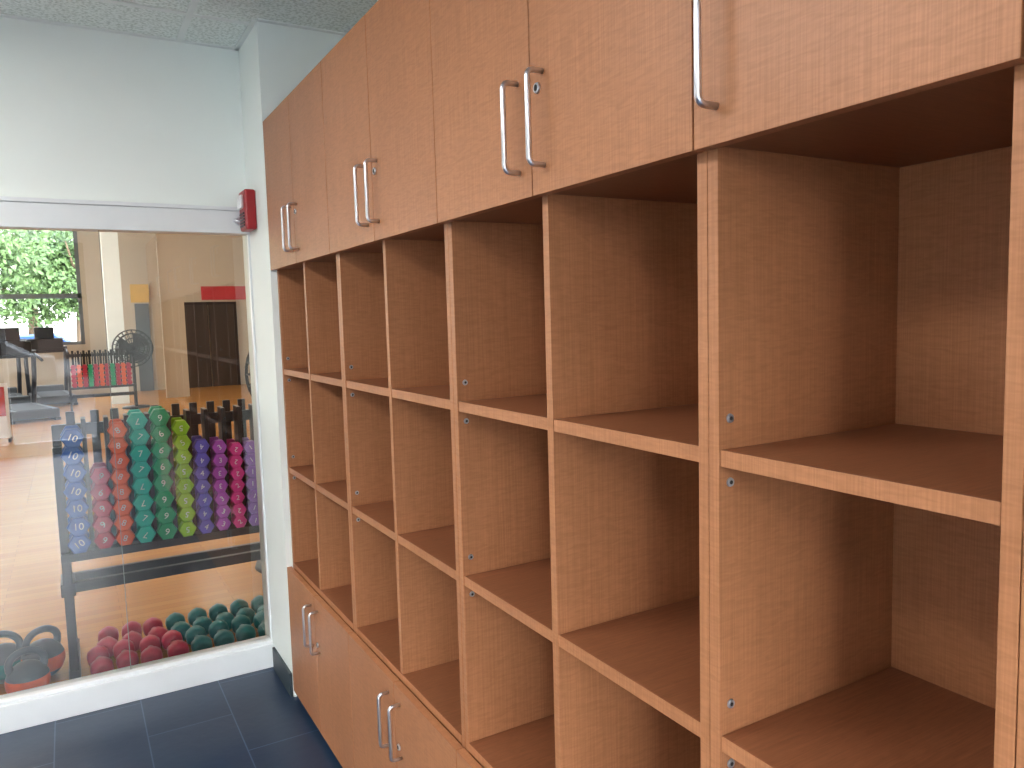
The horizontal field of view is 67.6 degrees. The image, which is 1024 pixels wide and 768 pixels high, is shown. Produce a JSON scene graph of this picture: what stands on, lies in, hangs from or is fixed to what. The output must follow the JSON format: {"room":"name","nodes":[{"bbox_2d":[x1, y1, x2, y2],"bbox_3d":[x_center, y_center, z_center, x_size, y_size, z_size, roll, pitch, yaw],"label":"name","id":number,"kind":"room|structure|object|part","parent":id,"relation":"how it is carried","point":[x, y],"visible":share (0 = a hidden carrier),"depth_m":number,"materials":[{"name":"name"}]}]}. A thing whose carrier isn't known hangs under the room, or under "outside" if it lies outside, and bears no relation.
{"room":"gym locker area","nodes":[
{"label":"gym locker area","id":0,"kind":"room"},
{"bbox_2d":[99,232,129,403],"bbox_3d":[-7.916,-1.759,15.177,0.300,4.300,0.350,-4,6,-30],"label":"wall column","id":1,"kind":"structure","parent":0,"point":[109,246],"depth_m":15.02,"materials":[{"name":"white paint"}]},
{"bbox_2d":[98,230,130,667],"bbox_3d":[-2.140,0.330,2.744,1.279,1.780,0.007,-5,6,-30],"label":"joint","id":2,"kind":"object","parent":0,"point":[98,230],"depth_m":3.06,"materials":[{"name":"clear glass"}]},
{"bbox_2d":[0,231,250,395],"bbox_3d":[-11.806,-1.752,16.302,14.100,4.300,0.200,-4,6,-30],"label":"wall","id":3,"kind":"structure","parent":0,"point":[206,260],"depth_m":17.95,"materials":[{"name":"beige paint"}]},
{"bbox_2d":[0,231,84,344],"bbox_3d":[-13.858,-2.013,15.070,9.360,2.850,0.110,-4,6,-30],"label":"window","id":4,"kind":"structure","parent":3,"relation":"in","point":[78,295],"depth_m":17.29,"materials":[{"name":"metal"}]},
{"bbox_2d":[130,284,148,302],"bbox_3d":[-8.723,-2.120,17.919,0.390,0.420,0.055,-5,6,-30],"label":"transom","id":5,"kind":"object","parent":3,"relation":"in","point":[139,293],"depth_m":17.89,"materials":[{"name":"orange paint"}]},
{"bbox_2d":[134,304,154,390],"bbox_3d":[-8.669,-0.863,18.047,0.300,2.050,0.045,-4,6,-30],"label":"door","id":6,"kind":"structure","parent":3,"relation":"in","point":[142,318],"depth_m":18.04,"materials":[{"name":"grey"}]},
{"bbox_2d":[184,302,240,384],"bbox_3d":[-7.400,-0.972,18.770,1.310,2.070,0.068,-4,6,-30],"label":"door frame","id":7,"kind":"structure","parent":3,"relation":"in","point":[185,303],"depth_m":19.00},
{"bbox_2d":[184,304,237,387],"bbox_3d":[-7.403,-0.938,18.780,1.170,2.000,0.045,-4,6,-30],"label":"door leaf","id":8,"kind":"structure","parent":7,"relation":"attached to","point":[221,341],"depth_m":18.77,"materials":[{"name":"brown wood"}]},
{"bbox_2d":[201,286,245,299],"bbox_3d":[-6.999,-2.253,18.934,1.300,0.330,0.028,-4,6,-30],"label":"wall panel","id":9,"kind":"object","parent":3,"relation":"attached to","point":[207,292],"visible":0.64,"depth_m":18.85,"materials":[{"name":"paint"}]},
{"bbox_2d":[0,17,268,634],"bbox_3d":[-3.451,-0.712,1.971,14.100,4.300,0.140,-4,6,-30],"label":"wall","id":10,"kind":"structure","parent":0,"point":[86,114],"depth_m":2.99,"materials":[{"name":"white paint"}]},
{"bbox_2d":[0,384,341,767],"bbox_3d":[-5.663,1.196,6.064,14.100,0.100,24.200,-4,6,-30],"label":"floor","id":11,"kind":"structure","parent":0,"point":[30,555],"depth_m":3.94,"materials":[{"name":"brown wood"}]},
{"bbox_2d":[0,383,12,441],"bbox_3d":[-7.173,0.403,10.374,0.600,0.800,0.350,-4,6,-30],"label":"sandwich board","id":12,"kind":"object","parent":11,"relation":"on","point":[5,426],"visible":1,"depth_m":10.47,"materials":[{"name":"white plastic"}]},
{"bbox_2d":[0,387,5,415],"bbox_3d":[-7.162,0.256,10.337,0.520,0.400,0.006,-5,6,-30],"label":"print","id":13,"kind":"object","parent":12,"relation":"attached to","point":[2,389],"depth_m":10.45},
{"bbox_2d":[0,630,22,683],"bbox_3d":[-2.207,1.180,3.322,0.170,0.224,0.170,-3,5,-13],"label":"kettlebell","id":14,"kind":"object","parent":11,"relation":"on","point":[6,649],"visible":0.66,"depth_m":3.30,"materials":[{"name":"metal"}]},
{"bbox_3d":[-2.208,1.130,3.318,0.160,0.123,0.036,-3,5,-13],"label":"bell handle","id":15,"kind":"part","parent":14,"relation":"part of","materials":[{"name":"metal"}]},
{"bbox_2d":[7,358,22,396],"bbox_3d":[-10.230,-0.327,15.265,0.796,1.560,1.850,-5,6,-36],"label":"treadmill","id":16,"kind":"object","parent":11,"relation":"on","point":[12,391],"visible":0.22,"depth_m":15.97,"materials":[{"name":"black plastic"}]},
{"bbox_2d":[4,646,50,693],"bbox_3d":[-2.004,1.193,3.163,0.164,0.217,0.164,-6,7,-41],"label":"kettlebell","id":17,"kind":"object","parent":11,"relation":"on","point":[29,673],"visible":0.77,"depth_m":3.12,"materials":[{"name":"metal"}]},
{"bbox_3d":[-2.005,1.144,3.159,0.155,0.120,0.036,-6,7,-41],"label":"bell handle","id":18,"kind":"part","parent":17,"relation":"part of","materials":[{"name":"metal"}]},
{"bbox_2d":[0,328,60,424],"bbox_3d":[-8.487,-0.189,13.159,0.796,1.560,1.850,-7,7,-44],"label":"treadmill","id":19,"kind":"object","parent":11,"relation":"on","point":[25,407],"visible":0.95,"depth_m":13.47,"materials":[{"name":"black plastic"}]},
{"bbox_2d":[21,625,65,675],"bbox_3d":[-2.062,1.173,3.360,0.170,0.224,0.170,1,6,31],"label":"kettlebell","id":20,"kind":"object","parent":11,"relation":"on","point":[55,650],"visible":0.66,"depth_m":3.33,"materials":[{"name":"metal"}]},
{"bbox_3d":[-2.063,1.123,3.356,0.036,0.123,0.160,1,6,31],"label":"bell handle","id":21,"kind":"part","parent":20,"relation":"part of","materials":[{"name":"metal"}]},
{"bbox_2d":[24,327,77,404],"bbox_3d":[-9.496,-0.385,15.689,0.796,1.560,1.850,-5,6,-36],"label":"treadmill","id":22,"kind":"object","parent":11,"relation":"on","point":[44,341],"visible":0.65,"depth_m":16.04,"materials":[{"name":"black plastic"}]},
{"bbox_2d":[87,645,113,674],"bbox_3d":[-1.821,1.230,3.382,0.090,0.094,0.212,-5,6,-34],"label":"dumbbell","id":23,"kind":"object","parent":11,"relation":"on","point":[99,660],"depth_m":3.32,"materials":[{"name":"rubber"}]},
{"bbox_2d":[66,349,137,410],"bbox_3d":[-6.801,0.008,12.714,1.000,1.155,0.480,-4,6,-30],"label":"dumbbell rack","id":24,"kind":"object","parent":11,"relation":"on","point":[117,379],"visible":0.94,"depth_m":12.58,"materials":[{"name":"black metal"}]},
{"bbox_2d":[97,626,118,656],"bbox_3d":[-1.901,1.213,3.598,0.090,0.094,0.212,-4,6,-26],"label":"dumbbell","id":25,"kind":"object","parent":11,"relation":"on","point":[108,636],"visible":0.75,"depth_m":3.62,"materials":[{"name":"red plastic"}]},
{"bbox_2d":[113,639,138,668],"bbox_3d":[-1.740,1.222,3.445,0.090,0.094,0.212,-5,6,-32],"label":"dumbbell","id":26,"kind":"object","parent":11,"relation":"on","point":[121,648],"visible":0.89,"depth_m":3.38,"materials":[{"name":"red plastic"}]},
{"bbox_2d":[121,621,142,650],"bbox_3d":[-1.815,1.206,3.653,0.090,0.094,0.212,-4,6,-26],"label":"dumbbell","id":27,"kind":"object","parent":11,"relation":"on","point":[134,628],"visible":0.7,"depth_m":3.67,"materials":[{"name":"red plastic"}]},
{"bbox_2d":[112,329,152,408],"bbox_3d":[-7.068,-0.284,14.308,0.552,1.470,0.551,-1,5,9],"label":"pedestal fan","id":28,"kind":"object","parent":11,"relation":"on","point":[138,342],"visible":0.82,"depth_m":14.26,"materials":[{"name":"black metal"}]},
{"bbox_2d":[0,635,273,733],"bbox_3d":[-2.845,1.332,2.403,4.099,0.120,0.080,-4,6,-30],"label":"window sill","id":29,"kind":"structure","parent":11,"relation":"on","point":[22,709],"depth_m":3.11,"materials":[{"name":"paint"}]},
{"bbox_2d":[246,234,271,638],"bbox_3d":[-1.103,0.248,3.339,0.007,1.777,0.042,-4,6,-30],"label":"channel","id":30,"kind":"object","parent":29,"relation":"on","point":[247,235],"visible":1,"depth_m":3.33,"materials":[{"name":"metal"}]},
{"bbox_2d":[139,635,162,662],"bbox_3d":[-1.644,1.216,3.482,0.090,0.094,0.212,-4,6,-28],"label":"dumbbell","id":31,"kind":"object","parent":11,"relation":"on","point":[150,645],"visible":0.89,"depth_m":3.42,"materials":[{"name":"red plastic"}]},
{"bbox_2d":[142,617,167,645],"bbox_3d":[-1.724,1.199,3.699,0.090,0.094,0.212,-5,6,-34],"label":"dumbbell","id":32,"kind":"object","parent":11,"relation":"on","point":[151,626],"visible":0.66,"depth_m":3.71,"materials":[{"name":"red plastic"}]},
{"bbox_2d":[51,398,260,679],"bbox_3d":[-1.575,0.668,3.631,0.998,1.152,0.478,-4,6,-30],"label":"dumbbell rack","id":33,"kind":"object","parent":11,"relation":"on","point":[214,478],"visible":0.98,"depth_m":3.42,"materials":[{"name":"black metal"}]},
{"bbox_2d":[161,630,188,656],"bbox_3d":[-1.557,1.209,3.536,0.090,0.094,0.212,-5,6,-34],"label":"dumbbell","id":34,"kind":"object","parent":11,"relation":"on","point":[172,641],"visible":0.88,"depth_m":3.48,"materials":[{"name":"red plastic"}]},
{"bbox_2d":[165,612,189,640],"bbox_3d":[-1.638,1.192,3.754,0.090,0.094,0.212,-5,6,-33],"label":"dumbbell","id":35,"kind":"object","parent":11,"relation":"on","point":[174,621],"visible":0.77,"depth_m":3.77,"materials":[{"name":"plastic"}]},
{"bbox_2d":[185,625,212,651],"bbox_3d":[-1.468,1.202,3.584,0.090,0.094,0.212,-5,6,-33],"label":"dumbbell","id":36,"kind":"object","parent":11,"relation":"on","point":[195,636],"visible":0.87,"depth_m":3.53,"materials":[{"name":"plastic"}]},
{"bbox_2d":[187,607,211,634],"bbox_3d":[-1.554,1.184,3.812,0.090,0.094,0.212,-5,6,-32],"label":"dumbbell","id":37,"kind":"object","parent":11,"relation":"on","point":[196,616],"visible":0.79,"depth_m":3.83,"materials":[{"name":"plastic"}]},
{"bbox_2d":[208,619,234,646],"bbox_3d":[-1.385,1.195,3.644,0.090,0.094,0.212,-5,6,-30],"label":"dumbbell","id":38,"kind":"object","parent":11,"relation":"on","point":[218,630],"visible":0.87,"depth_m":3.58,"materials":[{"name":"plastic"}]},
{"bbox_2d":[208,603,234,629],"bbox_3d":[-1.466,1.177,3.862,0.090,0.094,0.212,-5,6,-34],"label":"dumbbell","id":39,"kind":"object","parent":11,"relation":"on","point":[218,611],"visible":0.79,"depth_m":3.88,"materials":[{"name":"plastic"}]},
{"bbox_2d":[230,599,254,623],"bbox_3d":[-1.380,1.170,3.917,0.090,0.094,0.212,-5,6,-32],"label":"dumbbell","id":40,"kind":"object","parent":11,"relation":"on","point":[239,606],"visible":0.68,"depth_m":3.93,"materials":[{"name":"plastic"}]},
{"bbox_2d":[231,614,255,641],"bbox_3d":[-1.300,1.187,3.700,0.090,0.094,0.212,-4,6,-28],"label":"dumbbell","id":41,"kind":"object","parent":11,"relation":"on","point":[241,624],"visible":0.91,"depth_m":3.63,"materials":[{"name":"plastic"}]},
{"bbox_2d":[245,352,261,572],"bbox_3d":[-1.400,0.388,4.788,0.480,1.500,0.560,3,7,43],"label":"pedestal fan","id":42,"kind":"object","parent":11,"relation":"on","point":[258,567],"visible":0.02,"depth_m":4.53,"materials":[{"name":"black metal"}]},
{"bbox_2d":[250,595,263,613],"bbox_3d":[-1.288,1.164,3.962,0.090,0.094,0.212,-5,6,-32],"label":"dumbbell","id":43,"kind":"object","parent":11,"relation":"on","point":[257,604],"depth_m":3.98,"materials":[{"name":"teal rubber"}]},
{"bbox_2d":[253,610,264,636],"bbox_3d":[-1.207,1.181,3.743,0.090,0.094,0.212,-4,6,-27],"label":"dumbbell","id":44,"kind":"object","parent":11,"relation":"on","point":[258,620],"visible":0.44,"depth_m":3.77,"materials":[{"name":"plastic"}]},
{"bbox_2d":[239,22,343,696],"bbox_3d":[-0.833,-0.074,3.257,0.420,2.658,0.354,-4,6,-30],"label":"wall pier","id":45,"kind":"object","parent":11,"relation":"on","point":[274,59],"visible":0.36,"depth_m":3.06,"materials":[{"name":"white paint"}]},
{"bbox_2d":[237,189,256,231],"bbox_3d":[-1.090,-0.710,3.135,0.057,0.160,0.120,-4,6,-30],"label":"fire alarm","id":46,"kind":"object","parent":45,"relation":"attached to","point":[246,203],"visible":1,"depth_m":3.09,"materials":[{"name":"red plastic"}]},
{"bbox_2d":[233,217,239,225],"bbox_3d":[-1.134,-0.679,3.194,0.060,0.032,0.037,-5,6,-30],"label":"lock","id":47,"kind":"object","parent":46,"relation":"attached to","point":[237,221],"depth_m":3.17,"materials":[{"name":"silver metal"}]},
{"bbox_2d":[239,212,244,227],"bbox_3d":[-1.103,-0.671,3.130,0.005,0.054,0.080,-5,6,-30],"label":"grille","id":48,"kind":"object","parent":46,"relation":"attached to","point":[242,214],"depth_m":3.12,"materials":[{"name":"plastic"}]},
{"bbox_2d":[272,647,292,696],"bbox_3d":[-0.973,1.216,3.242,0.012,0.100,0.302,-4,6,-30],"label":"baseboard","id":49,"kind":"structure","parent":45,"relation":"attached to","point":[280,667],"depth_m":3.21,"materials":[{"name":"rubber"}]},
{"bbox_2d":[263,61,355,767],"bbox_3d":[-0.562,0.150,2.776,0.448,2.283,0.771,-4,6,-30],"label":"tall cabinet","id":50,"kind":"object","parent":11,"relation":"on","point":[320,578],"visible":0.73,"depth_m":2.71,"materials":[{"name":"laminate"}]},
{"bbox_3d":[-0.838,-0.708,2.777,0.020,0.561,0.383,-5,6,-30],"label":"door","id":51,"kind":"part","parent":50,"relation":"part of","materials":[{"name":"laminate"}]},
{"bbox_3d":[-0.780,-0.536,2.646,0.035,0.160,0.010,-5,6,-30],"label":"bar handle","id":52,"kind":"part","parent":50,"relation":"part of","materials":[{"name":"silver metal"}]},
{"bbox_3d":[-0.740,-0.531,2.577,0.035,0.160,0.010,-5,6,-30],"label":"bar handle","id":53,"kind":"part","parent":50,"relation":"part of","materials":[{"name":"silver metal"}]},
{"bbox_3d":[-0.790,1.001,2.929,0.020,0.513,0.383,-5,6,-30],"label":"door","id":54,"kind":"part","parent":50,"relation":"part of","materials":[{"name":"laminate"}]},
{"bbox_3d":[-0.741,0.877,2.771,0.035,0.160,0.010,-5,6,-30],"label":"bar handle","id":55,"kind":"part","parent":50,"relation":"part of","materials":[{"name":"silver metal"}]},
{"bbox_3d":[-0.644,-0.683,2.445,0.020,0.561,0.383,-5,6,-30],"label":"door","id":56,"kind":"part","parent":50,"relation":"part of","materials":[{"name":"laminate"}]},
{"bbox_3d":[-0.701,0.882,2.702,0.035,0.160,0.010,-5,6,-30],"label":"bar handle","id":57,"kind":"part","parent":50,"relation":"part of","materials":[{"name":"silver metal"}]},
{"bbox_3d":[-0.597,1.025,2.596,0.020,0.513,0.383,-5,6,-30],"label":"door","id":58,"kind":"part","parent":50,"relation":"part of","materials":[{"name":"laminate"}]},
{"bbox_2d":[321,0,465,767],"bbox_3d":[-0.174,0.198,2.111,0.448,2.283,0.771,-4,6,-30],"label":"tall cabinet","id":59,"kind":"object","parent":11,"relation":"on","point":[386,234],"visible":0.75,"depth_m":2.06,"materials":[{"name":"laminate"}]},
{"bbox_3d":[-0.450,-0.659,2.112,0.020,0.561,0.383,-5,6,-30],"label":"door","id":60,"kind":"part","parent":59,"relation":"part of","materials":[{"name":"laminate"}]},
{"bbox_3d":[-0.392,-0.488,1.980,0.035,0.160,0.010,-5,6,-30],"label":"bar handle","id":61,"kind":"part","parent":59,"relation":"part of","materials":[{"name":"silver metal"}]},
{"bbox_3d":[-0.351,-0.483,1.911,0.035,0.160,0.010,-5,6,-30],"label":"bar handle","id":62,"kind":"part","parent":59,"relation":"part of","materials":[{"name":"silver metal"}]},
{"bbox_3d":[-0.403,1.049,2.263,0.020,0.513,0.383,-5,6,-30],"label":"door","id":63,"kind":"part","parent":59,"relation":"part of","materials":[{"name":"laminate"}]},
{"bbox_3d":[-0.353,0.925,2.106,0.035,0.160,0.010,-5,6,-30],"label":"bar handle","id":64,"kind":"part","parent":59,"relation":"part of","materials":[{"name":"silver metal"}]},
{"bbox_3d":[-0.313,0.930,2.037,0.035,0.160,0.010,-5,6,-30],"label":"bar handle","id":65,"kind":"part","parent":59,"relation":"part of","materials":[{"name":"silver metal"}]},
{"bbox_3d":[-0.256,-0.635,1.779,0.020,0.561,0.383,-5,6,-30],"label":"door","id":66,"kind":"part","parent":59,"relation":"part of","materials":[{"name":"laminate"}]},
{"bbox_3d":[-0.208,1.073,1.930,0.020,0.513,0.383,-5,6,-30],"label":"door","id":67,"kind":"part","parent":59,"relation":"part of","materials":[{"name":"laminate"}]},
{"bbox_2d":[430,0,710,767],"bbox_3d":[0.214,0.246,1.445,0.448,2.283,0.771,-4,6,-30],"label":"tall cabinet","id":68,"kind":"object","parent":11,"relation":"on","point":[572,182],"visible":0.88,"depth_m":1.42,"materials":[{"name":"laminate"}]},
{"bbox_3d":[-0.014,1.098,1.597,0.020,0.513,0.383,-5,6,-30],"label":"door","id":69,"kind":"part","parent":68,"relation":"part of","materials":[{"name":"laminate"}]},
{"bbox_3d":[-0.061,-0.611,1.446,0.020,0.561,0.383,-5,6,-30],"label":"door","id":70,"kind":"part","parent":68,"relation":"part of","materials":[{"name":"laminate"}]},
{"bbox_3d":[-0.004,-0.440,1.315,0.035,0.160,0.010,-5,6,-30],"label":"bar handle","id":71,"kind":"part","parent":68,"relation":"part of","materials":[{"name":"silver metal"}]},
{"bbox_3d":[0.037,-0.435,1.246,0.035,0.160,0.010,-5,6,-30],"label":"bar handle","id":72,"kind":"part","parent":68,"relation":"part of","materials":[{"name":"silver metal"}]},
{"bbox_3d":[0.133,-0.587,1.113,0.020,0.561,0.383,-5,6,-30],"label":"door","id":73,"kind":"part","parent":68,"relation":"part of","materials":[{"name":"laminate"}]},
{"bbox_2d":[693,0,1023,767],"bbox_3d":[0.505,0.282,0.946,0.448,2.283,0.385,-4,6,-30],"label":"tall cabinet","id":74,"kind":"object","parent":11,"relation":"on","point":[866,157],"visible":1,"depth_m":1.04,"materials":[{"name":"laminate wood"},{"name":"metal"}]},
{"bbox_3d":[0.231,-0.411,0.913,0.035,0.160,0.010,-5,6,-30],"label":"bar handle","id":75,"kind":"part","parent":74,"relation":"part of","materials":[{"name":"silver metal"}]},
{"bbox_3d":[0.327,-0.563,0.780,0.020,0.561,0.383,-5,6,-30],"label":"door","id":76,"kind":"part","parent":74,"relation":"part of","materials":[{"name":"laminate"}]},
{"bbox_2d":[1016,529,1023,767],"bbox_3d":[0.796,0.319,0.447,0.448,2.283,0.771,-4,6,-30],"label":"tall cabinet","id":77,"kind":"object","parent":11,"relation":"on","point":[1020,717],"visible":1,"depth_m":0.69,"materials":[{"name":"laminate"}]},
{"bbox_2d":[155,233,189,397],"bbox_3d":[-7.196,-1.867,16.169,0.450,4.300,0.150,-4,6,-30],"label":"wall","id":78,"kind":"structure","parent":0,"point":[168,249],"depth_m":16.14,"materials":[{"name":"beige paint"}]},
{"bbox_2d":[0,0,377,46],"bbox_3d":[-0.831,-1.074,-0.963,4.750,0.080,7.509,-4,6,-30],"label":"ceiling","id":79,"kind":"structure","parent":0,"point":[335,15],"depth_m":2.81,"materials":[{"name":"tile"}]},
{"bbox_2d":[0,0,346,50],"bbox_3d":[-0.868,-1.035,-0.924,4.520,0.006,7.409,-4,6,-30],"label":"grid","id":80,"kind":"object","parent":79,"relation":"attached to","point":[189,14],"visible":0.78,"depth_m":2.90,"materials":[{"name":"white metal"}]},
{"label":"outside","id":81,"kind":"structure","parent":0,"visible":0},
{"bbox_3d":[-7.493,0.775,13.085,120.000,0.200,150.000,-5,6,-30],"label":"ground","id":82,"kind":"structure","parent":81,"visible":0},
{"bbox_2d":[0,229,55,324],"bbox_3d":[-22.460,-4.714,30.902,7.136,8.425,6.610,-4,6,-30],"label":"tree","id":83,"kind":"object","parent":82,"relation":"on","point":[7,247],"visible":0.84,"depth_m":31.34,"materials":[{"name":"green plant"}]},
{"bbox_2d":[0,229,75,334],"bbox_3d":[-23.120,-5.621,36.625,5.303,9.256,7.250,-1,5,8],"label":"tree","id":84,"kind":"object","parent":82,"relation":"on","point":[30,331],"visible":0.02,"depth_m":37.04,"materials":[{"name":"green plant"}]},
{"bbox_2d":[2,230,80,340],"bbox_3d":[-20.589,-4.648,35.309,5.308,7.414,5.658,-4,6,-30],"label":"tree","id":85,"kind":"object","parent":82,"relation":"on","point":[62,275],"visible":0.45,"depth_m":34.10,"materials":[{"name":"green plant"}]},
{"bbox_2d":[20,334,71,341],"bbox_3d":[-14.584,-0.730,22.759,4.289,1.479,1.800,-4,6,-30],"label":"parked car","id":86,"kind":"object","parent":82,"relation":"on","point":[31,336],"visible":0.12,"depth_m":22.14,"materials":[{"name":"white metal"}]},
{"bbox_3d":[-2.836,0.444,-1.964,0.120,2.658,7.409,-5,6,-30],"label":"wall","id":87,"kind":"structure","parent":0,"visible":0},
{"bbox_2d":[0,196,249,235],"bbox_3d":[-2.899,-0.552,2.239,4.099,0.109,0.093,-4,6,-30],"label":"header rail","id":88,"kind":"object","parent":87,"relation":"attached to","point":[16,213],"visible":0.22,"depth_m":2.98,"materials":[{"name":"white metal"}]}
]}

